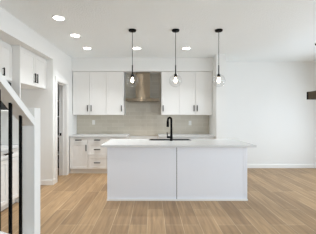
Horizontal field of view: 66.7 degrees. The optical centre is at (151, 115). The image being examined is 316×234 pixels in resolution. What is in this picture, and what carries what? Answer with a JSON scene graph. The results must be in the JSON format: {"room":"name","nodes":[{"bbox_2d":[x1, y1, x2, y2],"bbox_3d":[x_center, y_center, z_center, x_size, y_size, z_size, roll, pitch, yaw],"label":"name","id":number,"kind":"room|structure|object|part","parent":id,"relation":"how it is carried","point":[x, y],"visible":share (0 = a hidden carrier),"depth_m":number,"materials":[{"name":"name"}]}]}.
{"room":"kitchen","nodes":[
{"label":"kitchen","id":0,"kind":"room"},
{"bbox_2d":[0,6,76,179],"bbox_3d":[-2.440,-0.021,1.450,0.880,2.842,9.900,0,0,0],"label":"wall","id":1,"kind":"structure","parent":0,"point":[13,31],"depth_m":4.84,"materials":[{"name":"paint"}]},
{"bbox_2d":[0,40,11,110],"bbox_3d":[-2.483,-0.599,3.604,0.544,1.067,0.518,0,0,0],"label":"upper cabinet","id":2,"kind":"object","parent":1,"relation":"attached to","point":[5,48],"visible":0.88,"depth_m":3.72,"materials":[{"name":"wood"}]},
{"bbox_3d":[-2.260,-0.823,3.458,0.019,0.539,0.221,0,0,0],"label":"door","id":3,"kind":"part","parent":2,"relation":"part of","materials":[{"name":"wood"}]},
{"bbox_2d":[1,82,10,109],"bbox_3d":[-2.458,-0.308,3.604,0.483,0.444,0.478,0,0,0],"label":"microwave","id":4,"kind":"object","parent":2,"relation":"in","point":[3,107],"visible":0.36,"depth_m":3.64,"materials":[{"name":"black metal"}]},
{"bbox_3d":[-2.261,-0.307,3.549,0.019,0.435,0.368,0,0,0],"label":"door","id":5,"kind":"part","parent":4,"relation":"part of","materials":[{"name":"black glass"}]},
{"bbox_3d":[-2.260,-0.823,3.717,0.019,0.539,0.285,0,0,0],"label":"door","id":6,"kind":"part","parent":2,"relation":"part of","materials":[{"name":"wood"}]},
{"bbox_2d":[21,47,45,88],"bbox_3d":[-2.422,-0.831,4.362,0.669,0.602,0.951,0,0,0],"label":"upper cabinet","id":7,"kind":"object","parent":1,"relation":"attached to","point":[33,66],"visible":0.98,"depth_m":4.32,"materials":[{"name":"wood"}]},
{"bbox_3d":[-2.136,-0.812,4.129,0.019,0.559,0.480,0,0,0],"label":"door","id":8,"kind":"part","parent":7,"relation":"part of","materials":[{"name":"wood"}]},
{"bbox_3d":[-2.136,-0.812,4.604,0.019,0.559,0.460,0,0,0],"label":"door","id":9,"kind":"part","parent":7,"relation":"part of","materials":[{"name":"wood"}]},
{"bbox_2d":[40,179,55,184],"bbox_3d":[-2.373,1.347,4.887,0.773,0.105,0.120,0,0,0],"label":"baseboard","id":10,"kind":"structure","parent":1,"relation":"attached to","point":[42,182],"depth_m":4.83,"materials":[{"name":"wood"}]},
{"bbox_2d":[55,76,68,182],"bbox_3d":[-2.082,0.294,5.339,0.196,2.212,0.782,0,0,0],"label":"door","id":11,"kind":"structure","parent":1,"relation":"in","point":[63,84],"depth_m":5.63,"materials":[{"name":"wood"}]},
{"bbox_2d":[72,58,212,73],"bbox_3d":[-0.240,-1.272,6.192,3.520,0.339,0.415,0,0,0],"label":"wall","id":12,"kind":"structure","parent":0,"point":[152,65],"depth_m":5.99,"materials":[{"name":"paint"}]},
{"bbox_2d":[0,0,315,60],"bbox_3d":[0.550,-1.502,1.450,8.700,0.120,10.300,0,0,0],"label":"ceiling","id":13,"kind":"structure","parent":0,"point":[253,30],"depth_m":3.93,"materials":[{"name":"white paint"}]},
{"bbox_2d":[52,15,64,20],"bbox_3d":[-1.377,-1.437,3.540,0.184,0.009,0.184,0,0,0],"label":"recessed light","id":14,"kind":"object","parent":13,"relation":"in","point":[56,17],"visible":1,"depth_m":3.51,"materials":[{"name":"white plastic"}]},
{"bbox_2d":[53,16,63,19],"bbox_3d":[-1.377,-1.437,3.540,0.151,0.006,0.151,0,0,0],"label":"diffuser","id":15,"kind":"object","parent":14,"relation":"attached to","point":[54,17],"depth_m":3.51,"materials":[{"name":"white plastic"}]},
{"bbox_2d":[128,29,136,85],"bbox_3d":[-0.330,-0.961,4.040,0.214,0.960,0.214,0,0,0],"label":"pendant light","id":16,"kind":"object","parent":13,"relation":"hanging from","point":[132,31],"visible":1,"depth_m":4.03,"materials":[{"name":"black metal"}]},
{"bbox_3d":[-0.330,-1.128,4.040,0.008,0.572,0.008,0,0,-22],"label":"cord","id":17,"kind":"part","parent":16,"relation":"part of","materials":[{"name":"brown metal"}]},
{"bbox_2d":[171,29,180,85],"bbox_3d":[0.397,-0.961,4.040,0.214,0.960,0.214,0,0,0],"label":"pendant light","id":18,"kind":"object","parent":13,"relation":"hanging from","point":[175,31],"visible":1,"depth_m":4.03,"materials":[{"name":"black metal"}]},
{"bbox_3d":[0.397,-1.128,4.040,0.008,0.572,0.008,0,0,22],"label":"cord","id":19,"kind":"part","parent":18,"relation":"part of","materials":[{"name":"brown metal"}]},
{"bbox_2d":[212,29,224,85],"bbox_3d":[1.124,-0.961,4.040,0.214,0.960,0.214,0,0,0],"label":"pendant light","id":20,"kind":"object","parent":13,"relation":"hanging from","point":[216,30],"visible":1,"depth_m":4.03,"materials":[{"name":"black metal"}]},
{"bbox_2d":[307,44,315,99],"bbox_3d":[3.360,-0.886,4.640,0.276,1.109,0.720,0,0,0],"label":"chandelier","id":21,"kind":"object","parent":13,"relation":"hanging from","point":[311,95],"visible":1,"depth_m":4.85,"materials":[{"name":"black metal"}]},
{"bbox_2d":[1,168,315,233],"bbox_3d":[0.550,1.450,1.450,8.700,0.100,10.300,0,0,0],"label":"floor","id":22,"kind":"structure","parent":0,"point":[280,200],"depth_m":3.54,"materials":[{"name":"brown wood"}]},
{"bbox_2d":[1,147,18,210],"bbox_3d":[-2.422,0.953,3.544,0.669,0.894,0.638,0,0,0],"label":"base cabinet","id":23,"kind":"object","parent":22,"relation":"on","point":[15,152],"visible":0.6,"depth_m":3.55,"materials":[{"name":"wood"}]},
{"bbox_3d":[-2.136,0.970,3.382,0.019,0.641,0.309,0,0,0],"label":"door","id":24,"kind":"part","parent":23,"relation":"part of","materials":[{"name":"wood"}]},
{"bbox_2d":[1,145,18,151],"bbox_3d":[-2.433,0.487,3.381,0.649,0.035,0.963,0,0,0],"label":"countertop","id":25,"kind":"structure","parent":23,"relation":"on","point":[3,147],"depth_m":3.64,"materials":[{"name":"white stone"}]},
{"bbox_3d":[-2.136,0.579,3.544,0.019,0.122,0.632,0,0,0],"label":"drawer","id":26,"kind":"part","parent":23,"relation":"part of","materials":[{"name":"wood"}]},
{"bbox_3d":[-2.136,0.970,3.701,0.019,0.641,0.317,0,0,0],"label":"door","id":27,"kind":"part","parent":23,"relation":"part of","materials":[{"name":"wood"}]},
{"bbox_2d":[1,45,20,201],"bbox_3d":[-2.442,0.134,3.875,0.630,2.533,0.020,0,0,0],"label":"panel","id":28,"kind":"object","parent":22,"relation":"on","point":[16,49],"visible":0.33,"depth_m":3.87,"materials":[{"name":"white wood"}]},
{"bbox_2d":[0,72,39,233],"bbox_3d":[-0.902,0.308,1.190,0.105,2.184,1.279,0,0,0],"label":"stair railing","id":29,"kind":"object","parent":22,"relation":"on","point":[28,118],"visible":1,"depth_m":1.74,"materials":[{"name":"wood"}]},
{"bbox_3d":[-0.894,-0.355,1.144,0.087,0.858,1.188,0,0,0],"label":"handrail","id":30,"kind":"part","parent":29,"relation":"part of","materials":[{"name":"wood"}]},
{"bbox_3d":[-0.895,0.672,1.784,0.090,1.455,0.091,0,0,0],"label":"newel post","id":31,"kind":"part","parent":29,"relation":"part of","materials":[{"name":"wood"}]},
{"bbox_2d":[58,100,58,167],"bbox_3d":[-2.786,0.490,6.174,1.208,1.820,0.448,0,0,0],"label":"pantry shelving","id":32,"kind":"object","parent":22,"relation":"on","point":[58,100],"visible":0.02,"depth_m":6.37,"materials":[{"name":"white wood"}]},
{"bbox_2d":[70,137,87,172],"bbox_3d":[-1.763,0.958,6.063,0.430,0.884,0.645,0,0,0],"label":"base cabinet","id":33,"kind":"object","parent":22,"relation":"on","point":[78,146],"visible":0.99,"depth_m":5.79,"materials":[{"name":"wood"}]},
{"bbox_3d":[-1.763,0.592,5.790,0.424,0.121,0.019,0,0,0],"label":"drawer","id":34,"kind":"part","parent":33,"relation":"part of","materials":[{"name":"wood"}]},
{"bbox_2d":[88,137,106,172],"bbox_3d":[-1.316,0.958,6.063,0.460,0.884,0.645,0,0,0],"label":"base cabinet","id":35,"kind":"object","parent":22,"relation":"on","point":[97,155],"visible":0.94,"depth_m":5.79,"materials":[{"name":"wood"}]},
{"bbox_3d":[-1.316,1.135,5.790,0.454,0.309,0.019,0,0,0],"label":"drawer","id":36,"kind":"part","parent":35,"relation":"part of","materials":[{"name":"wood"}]},
{"bbox_3d":[-1.316,0.817,5.790,0.454,0.311,0.019,0,0,0],"label":"drawer","id":37,"kind":"part","parent":35,"relation":"part of","materials":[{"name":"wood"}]},
{"bbox_3d":[-1.316,0.592,5.790,0.454,0.121,0.019,0,0,0],"label":"drawer","id":38,"kind":"part","parent":35,"relation":"part of","materials":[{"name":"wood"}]},
{"bbox_2d":[107,135,129,140],"bbox_3d":[-0.838,0.958,6.063,0.492,0.884,0.645,0,0,0],"label":"base cabinet","id":39,"kind":"object","parent":22,"relation":"on","point":[128,137],"visible":0.1,"depth_m":5.79,"materials":[{"name":"wood"}]},
{"bbox_2d":[69,134,129,136],"bbox_3d":[-1.288,0.500,6.071,1.395,0.030,0.632,0,0,0],"label":"countertop","id":40,"kind":"structure","parent":39,"relation":"on","point":[74,135],"depth_m":5.82,"materials":[{"name":"white stone"}]},
{"bbox_3d":[-0.838,0.592,5.790,0.486,0.121,0.019,0,0,0],"label":"drawer","id":41,"kind":"part","parent":39,"relation":"part of","materials":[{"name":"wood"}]},
{"bbox_2d":[158,136,187,138],"bbox_3d":[0.513,0.958,6.063,0.694,0.884,0.645,0,0,0],"label":"base cabinet","id":42,"kind":"object","parent":22,"relation":"on","point":[158,136],"visible":0.07,"depth_m":5.79,"materials":[{"name":"wood"}]},
{"bbox_3d":[0.686,0.592,5.790,0.341,0.121,0.019,0,0,0],"label":"drawer","id":43,"kind":"part","parent":42,"relation":"part of","materials":[{"name":"paint"}]},
{"bbox_2d":[158,134,214,136],"bbox_3d":[0.840,0.500,6.071,1.352,0.030,0.632,0,0,0],"label":"countertop","id":44,"kind":"structure","parent":42,"relation":"on","point":[159,135],"depth_m":5.82,"materials":[{"name":"white stone"}]},
{"bbox_2d":[107,147,247,200],"bbox_3d":[0.415,0.961,4.455,2.314,0.878,1.039,0,0,0],"label":"kitchen island","id":45,"kind":"object","parent":22,"relation":"on","point":[133,173],"visible":0.8,"depth_m":3.95,"materials":[{"name":"wood"}]},
{"bbox_3d":[-0.724,0.961,4.440,0.025,0.878,0.990,0,0,0],"label":"panel","id":46,"kind":"part","parent":45,"relation":"part of","materials":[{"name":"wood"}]},
{"bbox_3d":[-0.153,0.950,3.959,1.113,0.856,0.016,0,0,0],"label":"panel","id":47,"kind":"part","parent":45,"relation":"part of","materials":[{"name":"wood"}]},
{"bbox_3d":[0.415,1.387,3.942,2.314,0.026,0.015,0,0,0],"label":"shoe moulding","id":48,"kind":"part","parent":45,"relation":"part of","materials":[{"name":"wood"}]},
{"bbox_2d":[100,139,256,146],"bbox_3d":[0.432,0.502,4.435,2.540,0.035,1.060,0,0,0],"label":"island countertop","id":49,"kind":"structure","parent":45,"relation":"on","point":[113,142],"depth_m":4.16,"materials":[{"name":"white stone"}]},
{"bbox_2d":[166,117,172,140],"bbox_3d":[0.340,0.252,4.637,0.118,0.464,0.118,0,0,0],"label":"kitchen faucet","id":50,"kind":"object","parent":49,"relation":"on","point":[168,118],"visible":1,"depth_m":4.59,"materials":[{"name":"black metal"}]},
{"bbox_3d":[0.340,0.187,4.638,0.041,0.334,0.132,0,0,-45],"label":"spout","id":51,"kind":"part","parent":50,"relation":"part of","materials":[{"name":"black metal"}]},
{"bbox_2d":[149,139,189,139],"bbox_3d":[0.355,0.586,4.782,0.818,0.212,0.253,0,0,0],"label":"sink","id":52,"kind":"object","parent":49,"relation":"in","point":[149,139],"visible":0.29,"depth_m":4.89,"materials":[{"name":"black metal"}]},
{"bbox_3d":[0.959,0.950,3.959,1.092,0.856,0.016,0,0,0],"label":"panel","id":53,"kind":"part","parent":45,"relation":"part of","materials":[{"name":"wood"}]},
{"bbox_3d":[1.554,0.961,4.440,0.025,0.878,0.990,0,0,0],"label":"panel","id":54,"kind":"part","parent":45,"relation":"part of","materials":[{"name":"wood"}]},
{"bbox_2d":[188,137,214,138],"bbox_3d":[1.189,0.958,6.063,0.654,0.884,0.645,0,0,0],"label":"base cabinet","id":55,"kind":"object","parent":22,"relation":"on","point":[188,137],"visible":0.12,"depth_m":5.79,"materials":[{"name":"wood"}]},
{"bbox_2d":[58,61,315,163],"bbox_3d":[0.550,-0.021,6.469,8.700,2.842,0.162,0,0,0],"label":"wall","id":56,"kind":"structure","parent":0,"point":[268,107],"depth_m":6.40,"materials":[{"name":"paint"}]},
{"bbox_2d":[73,72,105,114],"bbox_3d":[-1.567,-0.557,6.183,0.836,1.085,0.405,0,0,0],"label":"upper cabinet","id":57,"kind":"object","parent":56,"relation":"attached to","point":[89,88],"visible":0.99,"depth_m":6.03,"materials":[{"name":"wood"}]},
{"bbox_3d":[-1.776,-0.557,6.029,0.412,1.079,0.019,0,0,0],"label":"door","id":58,"kind":"part","parent":57,"relation":"part of","materials":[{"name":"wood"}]},
{"bbox_3d":[-1.358,-0.557,6.029,0.412,1.079,0.019,0,0,0],"label":"door","id":59,"kind":"part","parent":57,"relation":"part of","materials":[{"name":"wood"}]},
{"bbox_2d":[106,72,124,114],"bbox_3d":[-0.928,-0.557,6.183,0.440,1.085,0.405,0,0,0],"label":"upper cabinet","id":60,"kind":"object","parent":56,"relation":"attached to","point":[115,81],"visible":1,"depth_m":6.03,"materials":[{"name":"wood"}]},
{"bbox_2d":[126,72,158,101],"bbox_3d":[-0.232,-0.725,6.141,0.810,0.753,0.490,0,0,0],"label":"range hood","id":61,"kind":"object","parent":56,"relation":"attached to","point":[142,78],"visible":1,"depth_m":6.11,"materials":[{"name":"metal"}]},
{"bbox_2d":[161,72,178,114],"bbox_3d":[0.456,-0.557,6.183,0.450,1.085,0.405,0,0,0],"label":"upper cabinet","id":62,"kind":"object","parent":56,"relation":"attached to","point":[169,94],"visible":1,"depth_m":6.03,"materials":[{"name":"wood"}]},
{"bbox_2d":[179,72,211,114],"bbox_3d":[1.099,-0.557,6.183,0.835,1.085,0.405,0,0,0],"label":"upper cabinet","id":63,"kind":"object","parent":56,"relation":"attached to","point":[195,89],"visible":0.99,"depth_m":6.03,"materials":[{"name":"wood"}]},
{"bbox_3d":[0.886,-0.557,6.029,0.402,1.079,0.019,0,0,0],"label":"door","id":64,"kind":"part","parent":63,"relation":"part of","materials":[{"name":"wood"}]},
{"bbox_3d":[1.294,-0.557,6.029,0.402,1.079,0.019,0,0,0],"label":"door","id":65,"kind":"part","parent":63,"relation":"part of","materials":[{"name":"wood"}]},
{"bbox_2d":[247,164,315,167],"bbox_3d":[3.223,1.347,6.394,2.955,0.105,0.013,0,0,0],"label":"baseboard","id":66,"kind":"structure","parent":56,"relation":"attached to","point":[248,165],"depth_m":6.39,"materials":[{"name":"wood"}]},
{"bbox_2d":[209,54,225,138],"bbox_3d":[1.633,-0.021,6.030,0.225,2.842,0.740,0,0,0],"label":"wall partition","id":67,"kind":"structure","parent":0,"point":[217,120],"depth_m":5.66,"materials":[{"name":"paint"}]}
]}

